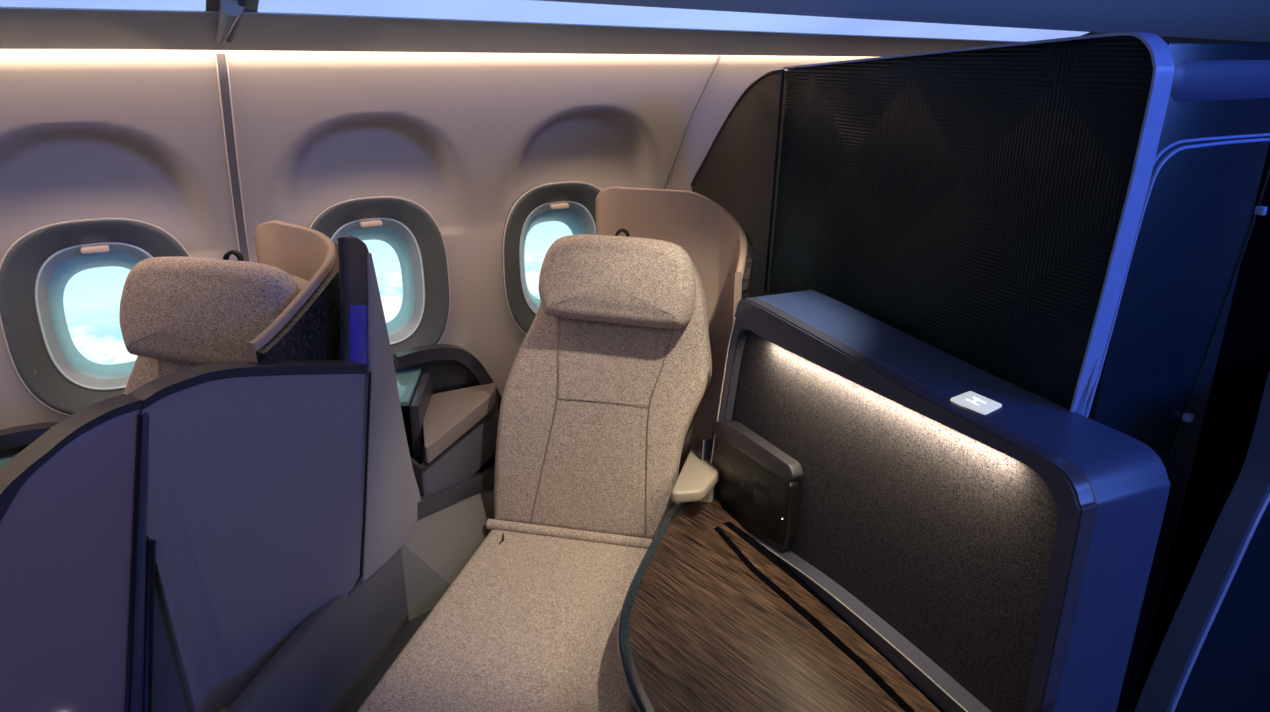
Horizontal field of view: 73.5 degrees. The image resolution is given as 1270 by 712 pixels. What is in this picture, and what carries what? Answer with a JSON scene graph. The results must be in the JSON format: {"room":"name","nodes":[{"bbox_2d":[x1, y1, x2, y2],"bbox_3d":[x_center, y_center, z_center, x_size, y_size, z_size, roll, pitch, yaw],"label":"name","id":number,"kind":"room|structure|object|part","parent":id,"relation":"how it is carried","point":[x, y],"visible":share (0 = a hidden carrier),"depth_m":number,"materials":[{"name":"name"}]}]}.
{"room":"aircraft cabin","nodes":[
{"label":"aircraft cabin","id":0,"kind":"room"},
{"bbox_2d":[0,32,1103,635],"bbox_3d":[-0.310,0.008,2.272,4.800,1.760,0.180,-11,22,-28],"label":"wall","id":1,"kind":"structure","parent":0,"point":[138,134],"depth_m":1.91,"materials":[{"name":"paint"}]},
{"bbox_2d":[0,422,58,467],"bbox_3d":[-1.169,0.615,1.803,0.380,0.891,0.552,-5,20,-15],"label":"console","id":2,"kind":"object","parent":1,"relation":"attached to","point":[13,440],"visible":0.05,"depth_m":1.77,"materials":[{"name":"plastic"}]},
{"bbox_3d":[-1.200,0.313,1.886,0.344,0.378,0.035,-11,22,-28],"label":"arch trim","id":3,"kind":"part","parent":2,"relation":"part of","materials":[{"name":"plastic"}]},
{"bbox_2d":[0,218,190,415],"bbox_3d":[-1.154,-0.089,1.869,0.380,0.440,0.096,-11,22,-28],"label":"window","id":4,"kind":"structure","parent":1,"relation":"in","point":[36,270],"depth_m":1.80,"materials":[{"name":"white plastic"}]},
{"bbox_3d":[-1.145,-0.084,1.854,0.256,0.330,0.005,-11,22,-28],"label":"shade frame","id":5,"kind":"part","parent":4,"relation":"part of","materials":[{"name":"grey plastic"}]},
{"bbox_3d":[-1.143,-0.226,1.799,0.052,0.013,0.022,-11,22,-28],"label":"shade handle","id":6,"kind":"part","parent":4,"relation":"part of","materials":[{"name":"beige plastic"}]},
{"bbox_2d":[214,53,250,261],"bbox_3d":[-0.849,-0.119,1.900,0.022,1.050,0.160,-11,22,-28],"label":"trim","id":7,"kind":"structure","parent":1,"relation":"attached to","point":[221,60],"depth_m":1.79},
{"bbox_2d":[308,196,450,367],"bbox_3d":[-0.655,-0.186,2.141,0.358,0.440,0.096,-11,22,-28],"label":"window","id":8,"kind":"structure","parent":1,"relation":"in","point":[417,240],"depth_m":2.16,"materials":[{"name":"white plastic"}]},
{"bbox_3d":[-0.644,-0.323,2.071,0.052,0.013,0.022,-11,22,-28],"label":"shade handle","id":9,"kind":"part","parent":8,"relation":"part of","materials":[{"name":"beige plastic"}]},
{"bbox_3d":[-0.646,-0.180,2.125,0.242,0.330,0.005,-11,22,-28],"label":"shade frame","id":10,"kind":"part","parent":8,"relation":"part of","materials":[{"name":"grey plastic"}]},
{"bbox_2d":[394,344,501,620],"bbox_3d":[-0.424,0.443,2.198,0.380,0.891,0.552,-5,20,-15],"label":"console","id":11,"kind":"object","parent":1,"relation":"attached to","point":[450,404],"visible":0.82,"depth_m":2.08,"materials":[{"name":"black plastic"}]},
{"bbox_3d":[-0.533,0.229,2.204,0.022,0.360,0.341,-2,20,-5],"label":"console frame","id":12,"kind":"part","parent":11,"relation":"part of","materials":[{"name":"grey plastic"}]},
{"bbox_3d":[-0.455,0.141,2.281,0.344,0.378,0.035,-11,22,-28],"label":"arch trim","id":13,"kind":"part","parent":11,"relation":"part of","materials":[{"name":"grey plastic"}]},
{"bbox_2d":[422,397,498,469],"bbox_3d":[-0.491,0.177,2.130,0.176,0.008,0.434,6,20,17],"label":"armrest","id":14,"kind":"object","parent":11,"relation":"on","point":[428,463],"depth_m":2.05,"materials":[{"name":"beige plastic"}]},
{"bbox_2d":[502,181,600,334],"bbox_3d":[-0.218,-0.271,2.378,0.358,0.440,0.096,-11,22,-28],"label":"window","id":15,"kind":"structure","parent":1,"relation":"in","point":[571,203],"depth_m":2.31,"materials":[{"name":"white plastic"}]},
{"bbox_3d":[-0.208,-0.265,2.363,0.242,0.330,0.005,-11,22,-28],"label":"shade frame","id":16,"kind":"part","parent":15,"relation":"part of","materials":[{"name":"grey plastic"}]},
{"bbox_3d":[-0.206,-0.407,2.308,0.052,0.013,0.022,-11,22,-28],"label":"shade handle","id":17,"kind":"part","parent":15,"relation":"part of","materials":[{"name":"beige plastic"}]},
{"bbox_2d":[663,55,722,188],"bbox_3d":[0.137,-0.538,2.367,0.208,0.566,0.040,8,21,21],"label":"trim","id":18,"kind":"structure","parent":1,"relation":"attached to","point":[719,58],"depth_m":2.32,"materials":[{"name":"grey plastic"}]},
{"bbox_2d":[690,69,787,296],"bbox_3d":[0.276,-0.185,2.285,0.033,1.116,0.565,-8,21,-22],"label":"wall","id":19,"kind":"structure","parent":1,"relation":"attached to","point":[736,171],"depth_m":2.14,"materials":[{"name":"brown plastic"}]},
{"bbox_3d":[0.383,-0.655,0.124,6.200,0.050,4.000,-11,22,-28],"label":"ceiling","id":20,"kind":"structure","parent":0,"visible":0},
{"bbox_2d":[0,0,1269,56],"bbox_3d":[0.088,-0.844,1.660,5.200,0.524,0.590,-11,22,-28],"label":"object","id":21,"kind":"object","parent":20,"relation":"attached to","point":[224,24],"depth_m":1.65,"materials":[{"name":"plastic"}]},
{"bbox_3d":[-1.368,-0.377,0.819,1.728,0.045,0.083,-11,22,-28],"label":"light strip","id":22,"kind":"part","parent":21,"relation":"part of","materials":[{"name":"plastic"}]},
{"bbox_3d":[0.287,-0.682,1.724,1.950,0.078,0.083,-11,22,-28],"label":"light strip","id":23,"kind":"part","parent":21,"relation":"part of","materials":[{"name":"plastic"}]},
{"bbox_3d":[0.383,1.465,0.879,6.200,0.050,4.000,-11,22,-28],"label":"floor","id":24,"kind":"structure","parent":0,"visible":0},
{"bbox_2d":[119,220,339,711],"bbox_3d":[-0.864,0.411,1.694,0.537,1.280,0.569,4,20,12],"label":"passenger seat","id":25,"kind":"object","parent":24,"relation":"on","point":[177,313],"visible":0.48,"depth_m":1.56,"materials":[{"name":"beige fabric"}]},
{"bbox_3d":[-0.838,0.181,1.728,0.535,0.710,0.225,4,20,12],"label":"backrest","id":26,"kind":"part","parent":25,"relation":"part of","materials":[{"name":"beige fabric"}]},
{"bbox_2d":[0,236,432,711],"bbox_3d":[-0.554,0.327,1.589,0.257,1.058,1.109,9,21,23],"label":"partition","id":27,"kind":"object","parent":25,"relation":"attached to","point":[213,537],"visible":0.94,"depth_m":1.40,"materials":[{"name":"plastic"}]},
{"bbox_3d":[-0.808,0.527,1.295,0.030,0.878,0.270,11,22,28],"label":"aisle panel","id":28,"kind":"part","parent":27,"relation":"part of","materials":[{"name":"plastic"}]},
{"bbox_3d":[-0.811,0.191,1.180,0.045,0.195,0.274,11,22,28],"label":"aisle panel rail","id":29,"kind":"part","parent":27,"relation":"part of","materials":[{"name":"plastic"}]},
{"bbox_3d":[-0.757,0.341,1.284,0.007,0.505,0.130,11,22,28],"label":"corner trim","id":30,"kind":"part","parent":27,"relation":"part of","materials":[{"name":"black plastic"}]},
{"bbox_3d":[-0.769,0.359,1.304,0.030,0.556,0.144,11,22,28],"label":"corner post","id":31,"kind":"part","parent":27,"relation":"part of","materials":[{"name":"plastic"}]},
{"bbox_3d":[-0.628,0.039,1.424,0.045,0.092,0.398,13,23,33],"label":"rail","id":32,"kind":"part","parent":27,"relation":"part of","materials":[{"name":"plastic"}]},
{"bbox_3d":[-0.656,0.419,1.555,0.080,0.868,0.431,13,24,33],"label":"panel","id":33,"kind":"part","parent":27,"relation":"part of","materials":[{"name":"plastic"}]},
{"bbox_3d":[-0.511,0.669,1.803,0.073,0.050,0.919,4,20,12],"label":"skirt sill","id":34,"kind":"part","parent":27,"relation":"part of","materials":[{"name":"grey plastic"}]},
{"bbox_3d":[-0.529,0.115,1.710,0.040,0.648,0.257,4,20,12],"label":"upright panel","id":35,"kind":"part","parent":27,"relation":"part of","materials":[{"name":"grey plastic"}]},
{"bbox_2d":[357,186,752,711],"bbox_3d":[-0.125,0.379,1.812,0.620,1.330,1.220,4,20,12],"label":"passenger seat","id":36,"kind":"object","parent":24,"relation":"on","point":[612,390],"visible":0.94,"depth_m":2.01,"materials":[{"name":"beige fabric"}]},
{"bbox_2d":[357,530,646,711],"bbox_3d":[-0.215,0.634,1.746,0.502,0.114,0.890,4,20,12],"label":"seat cushion","id":37,"kind":"object","parent":36,"relation":"on","point":[529,623],"depth_m":1.75,"materials":[{"name":"beige fabric"}]},
{"bbox_3d":[-0.081,0.086,2.097,0.535,0.710,0.225,4,20,12],"label":"backrest","id":38,"kind":"part","parent":36,"relation":"part of","materials":[{"name":"beige fabric"}]},
{"bbox_3d":[0.179,0.254,2.119,0.100,0.030,0.439,4,20,12],"label":"armrest","id":39,"kind":"part","parent":36,"relation":"part of","materials":[{"name":"leather"}]},
{"bbox_2d":[617,496,943,711],"bbox_3d":[0.213,0.833,1.617,0.480,0.641,1.110,-8,21,-21],"label":"console table","id":40,"kind":"object","parent":24,"relation":"on","point":[711,619],"visible":0.95,"depth_m":1.56,"materials":[{"name":"brown wood"}]},
{"bbox_2d":[1080,43,1269,711],"bbox_3d":[1.262,0.237,1.774,1.423,1.663,0.144,-11,22,-28],"label":"wall","id":41,"kind":"structure","parent":24,"relation":"on","point":[1184,368],"depth_m":1.36,"materials":[{"name":"blue plastic"}]},
{"bbox_2d":[763,32,1173,415],"bbox_3d":[0.511,0.037,1.721,0.034,1.277,0.952,-8,21,-21],"label":"wall","id":42,"kind":"structure","parent":41,"relation":"attached to","point":[983,205],"depth_m":1.42,"materials":[{"name":"black"}]},
{"bbox_2d":[696,290,1169,711],"bbox_3d":[0.449,0.353,1.677,0.195,0.809,1.054,-8,21,-22],"label":"divider","id":43,"kind":"object","parent":42,"relation":"attached to","point":[995,541],"visible":0.92,"depth_m":1.39,"materials":[{"name":"fabric"}]},
{"bbox_2d":[712,420,802,552],"bbox_3d":[0.266,0.309,1.919,0.070,0.291,0.341,-11,22,-28],"label":"compartment","id":44,"kind":"object","parent":43,"relation":"attached to","point":[759,485],"depth_m":1.85,"materials":[{"name":"black plastic"}]},
{"bbox_3d":[0.379,0.449,1.678,0.035,0.214,1.054,-9,21,-23],"label":"rail","id":45,"kind":"part","parent":43,"relation":"part of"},
{"bbox_3d":[0.399,0.344,1.652,0.012,0.693,0.960,-9,21,-23],"label":"felt panel","id":46,"kind":"part","parent":43,"relation":"part of","materials":[{"name":"fabric"}]},
{"bbox_2d":[950,391,1001,414],"bbox_3d":[0.532,0.074,1.321,0.055,0.009,0.068,-12,23,-30],"label":"sign","id":47,"kind":"object","parent":43,"relation":"attached to","point":[971,402],"depth_m":1.32,"materials":[{"name":"white plastic"}]},
{"bbox_2d":[1134,371,1269,711],"bbox_3d":[1.216,0.452,1.541,0.994,1.015,0.044,-11,22,-28],"label":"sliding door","id":48,"kind":"structure","parent":41,"relation":"in","point":[1213,655],"depth_m":1.31,"materials":[{"name":"blue plastic"}]},
{"label":"outside","id":49,"kind":"structure","parent":0,"visible":0},
{"bbox_2d":[63,221,572,364],"bbox_3d":[-0.795,-0.293,2.313,2.900,1.100,0.020,-11,22,-28],"label":"sky","id":50,"kind":"structure","parent":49,"point":[91,297],"depth_m":2.08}
]}

